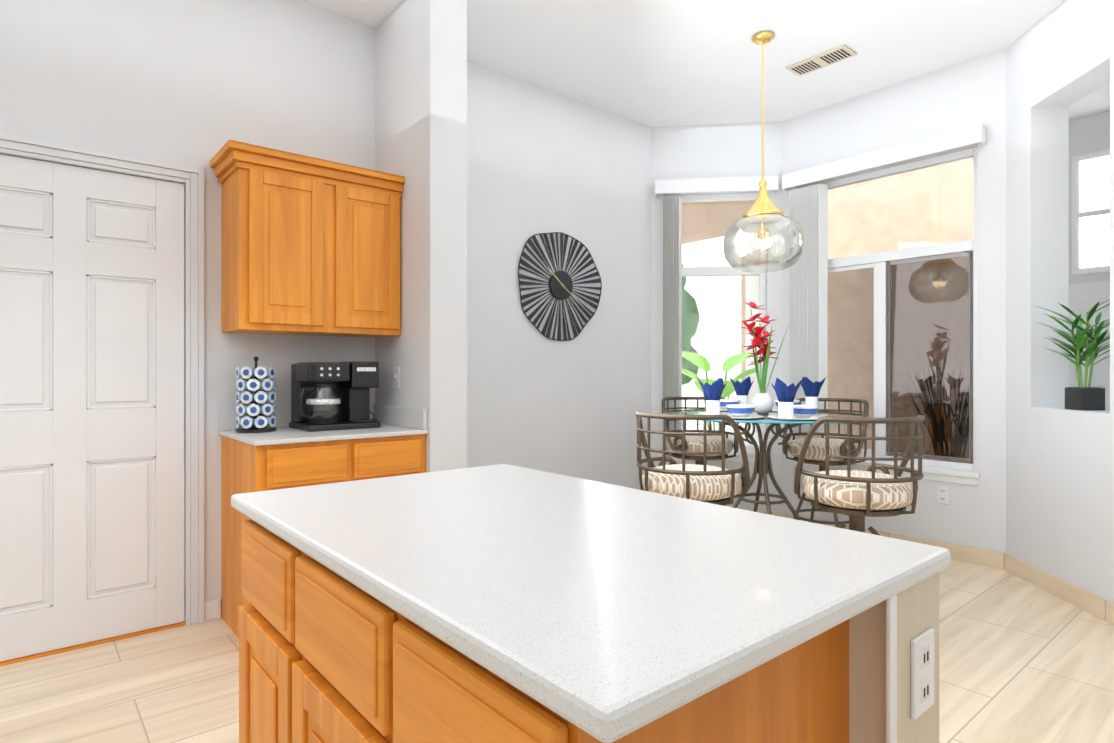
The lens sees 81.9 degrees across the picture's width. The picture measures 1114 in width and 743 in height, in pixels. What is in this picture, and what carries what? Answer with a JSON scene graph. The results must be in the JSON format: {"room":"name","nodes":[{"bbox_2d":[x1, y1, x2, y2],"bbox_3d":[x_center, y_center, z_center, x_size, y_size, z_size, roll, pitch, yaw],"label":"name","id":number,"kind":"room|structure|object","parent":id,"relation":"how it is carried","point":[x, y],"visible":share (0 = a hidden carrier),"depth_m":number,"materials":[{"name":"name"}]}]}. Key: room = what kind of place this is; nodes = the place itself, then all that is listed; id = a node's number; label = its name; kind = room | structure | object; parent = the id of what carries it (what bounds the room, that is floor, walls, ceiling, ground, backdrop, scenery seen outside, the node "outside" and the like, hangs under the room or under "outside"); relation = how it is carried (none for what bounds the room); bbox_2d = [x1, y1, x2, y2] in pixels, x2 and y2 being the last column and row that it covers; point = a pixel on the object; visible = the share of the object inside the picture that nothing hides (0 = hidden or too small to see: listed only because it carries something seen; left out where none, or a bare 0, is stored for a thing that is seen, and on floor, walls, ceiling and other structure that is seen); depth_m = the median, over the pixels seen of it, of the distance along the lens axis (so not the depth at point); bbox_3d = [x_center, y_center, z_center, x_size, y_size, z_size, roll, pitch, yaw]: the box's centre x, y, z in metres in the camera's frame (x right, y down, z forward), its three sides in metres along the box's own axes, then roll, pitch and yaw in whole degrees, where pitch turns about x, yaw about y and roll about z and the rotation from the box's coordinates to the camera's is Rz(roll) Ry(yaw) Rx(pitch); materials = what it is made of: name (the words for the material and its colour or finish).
{"room":"kitchen","nodes":[
{"label":"kitchen","id":0,"kind":"room"},
{"bbox_2d":[0,0,650,601],"bbox_3d":[-1.766,-0.374,3.096,6.670,3.130,0.150,0,0,-40],"label":"wall","id":1,"kind":"structure","parent":0,"point":[198,84],"depth_m":3.57,"materials":[{"name":"paint"}]},
{"bbox_2d":[0,154,184,661],"bbox_3d":[-2.074,0.148,2.736,0.859,2.058,0.093,0,0,-40],"label":"door","id":2,"kind":"structure","parent":1,"relation":"in","point":[92,520],"depth_m":2.79,"materials":[{"name":"white paint"}]},
{"bbox_2d":[0,133,204,666],"bbox_3d":[-2.117,0.116,2.787,1.015,2.150,0.174,0,0,-40],"label":"door frame","id":3,"kind":"structure","parent":1,"relation":"attached to","point":[192,178],"depth_m":3.02,"materials":[{"name":"paint"}]},
{"bbox_2d":[205,599,220,620],"bbox_3d":[-1.656,1.145,3.084,0.072,0.090,0.012,0,0,-40],"label":"baseboard","id":4,"kind":"structure","parent":1,"relation":"attached to","point":[212,609],"depth_m":3.08,"materials":[{"name":"white paint"}]},
{"bbox_2d":[210,139,404,337],"bbox_3d":[-1.227,-0.601,3.208,0.836,0.822,0.368,0,0,-40],"label":"upper cabinet","id":5,"kind":"object","parent":1,"relation":"attached to","point":[310,246],"visible":1,"depth_m":3.06,"materials":[{"name":"brown wood"}]},
{"bbox_2d":[518,232,601,340],"bbox_3d":[0.038,-0.591,4.483,0.763,0.757,0.041,0,0,-40],"label":"clock","id":6,"kind":"object","parent":1,"relation":"attached to","point":[560,284],"visible":0.96,"depth_m":4.46,"materials":[{"name":"black metal"}]},
{"bbox_2d":[375,0,466,472],"bbox_3d":[-0.745,-0.375,3.450,0.210,3.130,0.640,0,0,-40],"label":"wall","id":7,"kind":"structure","parent":0,"point":[421,96],"depth_m":3.23,"materials":[{"name":"paint"}]},
{"bbox_2d":[393,367,399,388],"bbox_3d":[-0.857,0.033,3.408,0.016,0.115,0.070,0,0,-40],"label":"light switch","id":8,"kind":"object","parent":7,"relation":"attached to","point":[396,377],"visible":1,"depth_m":3.40,"materials":[{"name":"white paint"}]},
{"bbox_2d":[0,559,1113,742],"bbox_3d":[0.312,1.252,1.140,7.900,0.120,6.200,0,0,-40],"label":"floor","id":9,"kind":"structure","parent":0,"point":[1021,660],"depth_m":2.48,"materials":[{"name":"tile"}]},
{"bbox_2d":[219,404,427,637],"bbox_3d":[-1.133,0.688,3.126,0.798,1.005,0.616,0,0,-40],"label":"base cabinet","id":10,"kind":"object","parent":9,"relation":"on","point":[284,455],"visible":0.35,"depth_m":2.94,"materials":[{"name":"brown wood"}]},
{"bbox_2d":[235,356,275,432],"bbox_3d":[-1.432,0.106,3.057,0.176,0.357,0.176,0,0,-40],"label":"carousel","id":11,"kind":"object","parent":10,"relation":"on","point":[250,419],"visible":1,"depth_m":3.00,"materials":[{"name":"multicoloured plastic"}]},
{"bbox_2d":[289,361,380,431],"bbox_3d":[-1.119,0.117,3.267,0.446,0.335,0.300,0,0,-40],"label":"coffee maker","id":12,"kind":"object","parent":10,"relation":"on","point":[326,396],"visible":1,"depth_m":3.20,"materials":[{"name":"black plastic"}]},
{"bbox_2d":[231,464,950,742],"bbox_3d":[-0.059,0.734,1.227,0.756,0.915,1.210,0,0,-40],"label":"kitchen island","id":13,"kind":"object","parent":9,"relation":"on","point":[502,603],"visible":1,"depth_m":0.90,"materials":[{"name":"honey wood"},{"name":"white quartz"}]},
{"bbox_2d":[636,410,749,505],"bbox_3d":[0.629,0.691,3.047,0.549,1.005,0.494,0,0,40],"label":"dining chair","id":14,"kind":"object","parent":9,"relation":"on","point":[705,482],"visible":0.81,"depth_m":2.86,"materials":[{"name":"fabric"}]},
{"bbox_2d":[662,397,738,505],"bbox_3d":[1.010,0.690,4.573,0.549,1.005,0.494,0,0,-12],"label":"dining chair","id":15,"kind":"object","parent":9,"relation":"on","point":[693,443],"visible":0.5,"depth_m":4.44,"materials":[{"name":"fabric"}]},
{"bbox_2d":[664,409,871,520],"bbox_3d":[1.192,0.718,3.717,1.133,0.945,1.133,0,0,-40],"label":"dining table","id":16,"kind":"object","parent":9,"relation":"on","point":[762,466],"visible":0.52,"depth_m":3.69,"materials":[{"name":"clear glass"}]},
{"bbox_2d":[697,378,764,418],"bbox_3d":[0.952,0.138,3.436,0.300,0.213,0.307,0,0,-40],"label":"place setting","id":17,"kind":"object","parent":16,"relation":"on","point":[713,392],"visible":0.81,"depth_m":3.42,"materials":[{"name":"ceramic"}]},
{"bbox_2d":[720,376,753,410],"bbox_3d":[1.135,0.137,4.095,0.353,0.213,0.300,0,0,-40],"label":"place setting","id":18,"kind":"object","parent":16,"relation":"on","point":[742,389],"visible":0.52,"depth_m":4.12,"materials":[{"name":"fabric"}]},
{"bbox_2d":[741,301,787,413],"bbox_3d":[1.175,-0.082,3.697,0.295,0.652,0.231,0,0,-40],"label":"flower vase","id":19,"kind":"object","parent":16,"relation":"on","point":[762,401],"visible":1,"depth_m":3.69,"materials":[{"name":"ceramic"}]},
{"bbox_2d":[767,378,823,419],"bbox_3d":[1.236,0.138,3.335,0.353,0.213,0.300,0,0,-40],"label":"place setting","id":20,"kind":"object","parent":16,"relation":"on","point":[788,409],"visible":1,"depth_m":3.25,"materials":[{"name":"fabric"}]},
{"bbox_2d":[772,377,825,411],"bbox_3d":[1.458,0.137,3.972,0.300,0.213,0.315,0,0,-40],"label":"place setting","id":21,"kind":"object","parent":16,"relation":"on","point":[811,389],"visible":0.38,"depth_m":3.92,"materials":[{"name":"fabric"}]},
{"bbox_2d":[782,398,868,526],"bbox_3d":[1.811,0.690,4.335,0.494,1.005,0.549,0,0,-45],"label":"dining chair","id":22,"kind":"object","parent":9,"relation":"on","point":[815,454],"visible":0.46,"depth_m":4.22,"materials":[{"name":"fabric"}]},
{"bbox_2d":[794,415,923,534],"bbox_3d":[1.343,0.691,2.855,0.549,1.005,0.494,0,0,-10],"label":"dining chair","id":23,"kind":"object","parent":9,"relation":"on","point":[857,496],"visible":0.69,"depth_m":2.69,"materials":[{"name":"metal"}]},
{"bbox_2d":[301,0,1109,126],"bbox_3d":[0.906,-2.009,1.440,9.200,0.140,10.100,0,0,-40],"label":"ceiling","id":24,"kind":"structure","parent":0,"point":[658,63],"depth_m":3.83,"materials":[{"name":"paint"}]},
{"bbox_2d":[723,31,803,272],"bbox_3d":[1.192,-1.264,3.716,0.444,1.352,0.444,0,0,-40],"label":"pendant lamp","id":25,"kind":"object","parent":24,"relation":"hanging from","point":[762,211],"visible":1,"depth_m":3.68,"materials":[{"name":"clear glass"}]},
{"bbox_2d":[786,44,856,75],"bbox_3d":[1.643,-1.933,4.002,0.170,0.013,0.380,0,0,-40],"label":"ceiling vent","id":26,"kind":"object","parent":24,"relation":"in","point":[825,59],"visible":1,"depth_m":3.98,"materials":[{"name":"metal"}]},
{"bbox_2d":[651,121,782,516],"bbox_3d":[1.257,-0.376,5.117,1.252,3.130,0.150,0,0,7],"label":"wall","id":27,"kind":"structure","parent":0,"point":[708,151],"depth_m":5.04,"materials":[{"name":"paint"}]},
{"bbox_2d":[662,449,766,461],"bbox_3d":[1.245,0.665,5.068,0.830,0.079,0.090,0,0,7],"label":"sill","id":28,"kind":"structure","parent":27,"relation":"attached to","point":[750,456],"depth_m":5.01,"materials":[{"name":"white paint"}]},
{"bbox_2d":[664,193,765,450],"bbox_3d":[1.254,-0.391,5.140,0.800,2.040,0.055,0,0,7],"label":"window","id":29,"kind":"structure","parent":27,"relation":"in","point":[720,271],"depth_m":5.12,"materials":[{"name":"white paint"}]},
{"bbox_2d":[662,196,681,444],"bbox_3d":[0.902,-0.398,5.034,0.154,1.935,0.082,0,0,7],"label":"window blinds","id":30,"kind":"object","parent":29,"relation":"attached to","point":[671,297],"visible":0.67,"depth_m":5.03,"materials":[{"name":"fabric"}]},
{"bbox_2d":[655,175,778,196],"bbox_3d":[1.232,-1.441,4.993,0.932,0.110,0.094,0,0,7],"label":"valance","id":31,"kind":"object","parent":27,"relation":"attached to","point":[716,184],"visible":1,"depth_m":4.95,"materials":[{"name":"white paint"}]},
{"bbox_2d":[757,511,781,516],"bbox_3d":[1.247,1.139,5.037,1.000,0.100,0.012,0,0,7],"label":"baseboard","id":32,"kind":"structure","parent":27,"relation":"attached to","point":[777,514],"depth_m":4.98,"materials":[{"name":"tile"}]},
{"bbox_2d":[783,48,1005,552],"bbox_3d":[2.280,-0.375,4.465,0.150,3.130,1.710,0,0,-40],"label":"wall","id":33,"kind":"structure","parent":0,"point":[969,93],"depth_m":4.04,"materials":[{"name":"paint"}]},
{"bbox_2d":[789,183,827,441],"bbox_3d":[1.863,-0.398,4.767,0.082,1.935,0.260,0,0,-40],"label":"window blinds","id":34,"kind":"object","parent":33,"relation":"attached to","point":[808,305],"visible":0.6,"depth_m":4.73,"materials":[{"name":"fabric"}]},
{"bbox_2d":[782,124,985,190],"bbox_3d":[2.168,-1.440,4.403,0.094,0.110,1.320,0,0,-40],"label":"valance","id":35,"kind":"object","parent":33,"relation":"attached to","point":[974,134],"visible":0.98,"depth_m":4.28,"materials":[{"name":"white paint"}]},
{"bbox_2d":[792,456,979,485],"bbox_3d":[2.225,0.665,4.453,0.090,0.079,1.250,0,0,-40],"label":"sill","id":36,"kind":"structure","parent":33,"relation":"attached to","point":[968,477],"depth_m":4.14,"materials":[{"name":"white paint"}]},
{"bbox_2d":[783,512,1004,569],"bbox_3d":[2.218,1.140,4.414,0.012,0.100,1.458,0,0,-40],"label":"baseboard","id":37,"kind":"structure","parent":33,"relation":"attached to","point":[980,556],"depth_m":4.04,"materials":[{"name":"tile"}]},
{"bbox_2d":[821,147,976,470],"bbox_3d":[2.281,-0.390,4.499,0.055,2.040,1.220,0,0,-40],"label":"window","id":38,"kind":"structure","parent":33,"relation":"in","point":[882,264],"depth_m":4.29,"materials":[{"name":"white paint"}]},
{"bbox_2d":[937,485,948,503],"bbox_3d":[2.473,0.790,4.112,0.008,0.114,0.070,0,0,-40],"label":"electrical outlet","id":39,"kind":"object","parent":33,"relation":"attached to","point":[942,494],"visible":1,"depth_m":4.11,"materials":[{"name":"white paint"}]},
{"bbox_2d":[1006,0,1113,602],"bbox_3d":[2.593,-0.374,1.556,0.200,3.130,4.836,0,0,5],"label":"wall","id":40,"kind":"structure","parent":0,"point":[1059,456],"depth_m":3.61,"materials":[{"name":"paint"}]},
{"bbox_2d":[1004,553,1113,624],"bbox_3d":[2.488,1.141,1.573,0.012,0.100,4.570,0,0,5],"label":"baseboard","id":41,"kind":"structure","parent":40,"relation":"attached to","point":[1090,603],"depth_m":3.35,"materials":[{"name":"tile"}]},
{"bbox_2d":[1032,300,1109,409],"bbox_3d":[2.748,-0.092,3.355,0.443,0.582,0.439,0,0,-40],"label":"bamboo plant","id":42,"kind":"object","parent":40,"relation":"on","point":[1081,397],"visible":0.96,"depth_m":3.32,"materials":[{"name":"green plant"}]},
{"label":"outside","id":43,"kind":"structure","parent":0,"visible":0},
{"bbox_2d":[682,234,740,424],"bbox_3d":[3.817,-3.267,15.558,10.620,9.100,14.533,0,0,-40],"label":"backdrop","id":44,"kind":"structure","parent":43,"point":[716,298],"depth_m":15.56,"materials":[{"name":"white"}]},
{"bbox_2d":[685,424,740,441],"bbox_3d":[0.577,1.268,6.973,34.000,0.120,34.000,0,0,-40],"label":"ground","id":45,"kind":"structure","parent":43,"point":[730,429],"depth_m":13.56,"materials":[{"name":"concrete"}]},
{"bbox_2d":[682,265,699,384],"bbox_3d":[1.658,-0.734,11.423,1.976,4.040,1.961,0,0,-40],"label":"tree","id":46,"kind":"object","parent":45,"relation":"on","point":[688,347],"depth_m":10.84,"materials":[{"name":"green plant"}]},
{"bbox_2d":[682,351,755,436],"bbox_3d":[1.504,0.513,6.053,1.087,1.391,1.022,0,0,-40],"label":"plant","id":47,"kind":"object","parent":45,"relation":"on","point":[706,368],"depth_m":5.98,"materials":[{"name":"green plant"}]},
{"bbox_2d":[682,200,758,444],"bbox_3d":[0.527,-0.368,8.626,0.350,3.150,5.400,0,0,-40],"label":"wall","id":48,"kind":"structure","parent":45,"relation":"on","point":[733,213],"depth_m":6.88,"materials":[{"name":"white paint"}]},
{"bbox_2d":[828,157,972,457],"bbox_3d":[3.365,-0.752,6.992,0.300,3.920,2.950,0,0,-40],"label":"wall","id":49,"kind":"structure","parent":45,"relation":"on","point":[894,238],"depth_m":6.66,"materials":[{"name":"paint"}]},
{"bbox_2d":[906,362,968,457],"bbox_3d":[2.976,0.566,4.924,0.612,1.286,0.579,0,0,-40],"label":"twigs","id":50,"kind":"object","parent":45,"relation":"on","point":[945,441],"depth_m":4.91,"materials":[{"name":"brown plant"}]},
{"bbox_2d":[1068,111,1109,409],"bbox_3d":[4.232,-0.365,4.699,0.158,3.150,1.620,0,0,-40],"label":"wall","id":51,"kind":"structure","parent":45,"relation":"on","point":[1089,212],"depth_m":4.85,"materials":[{"name":"paint"}]}
]}

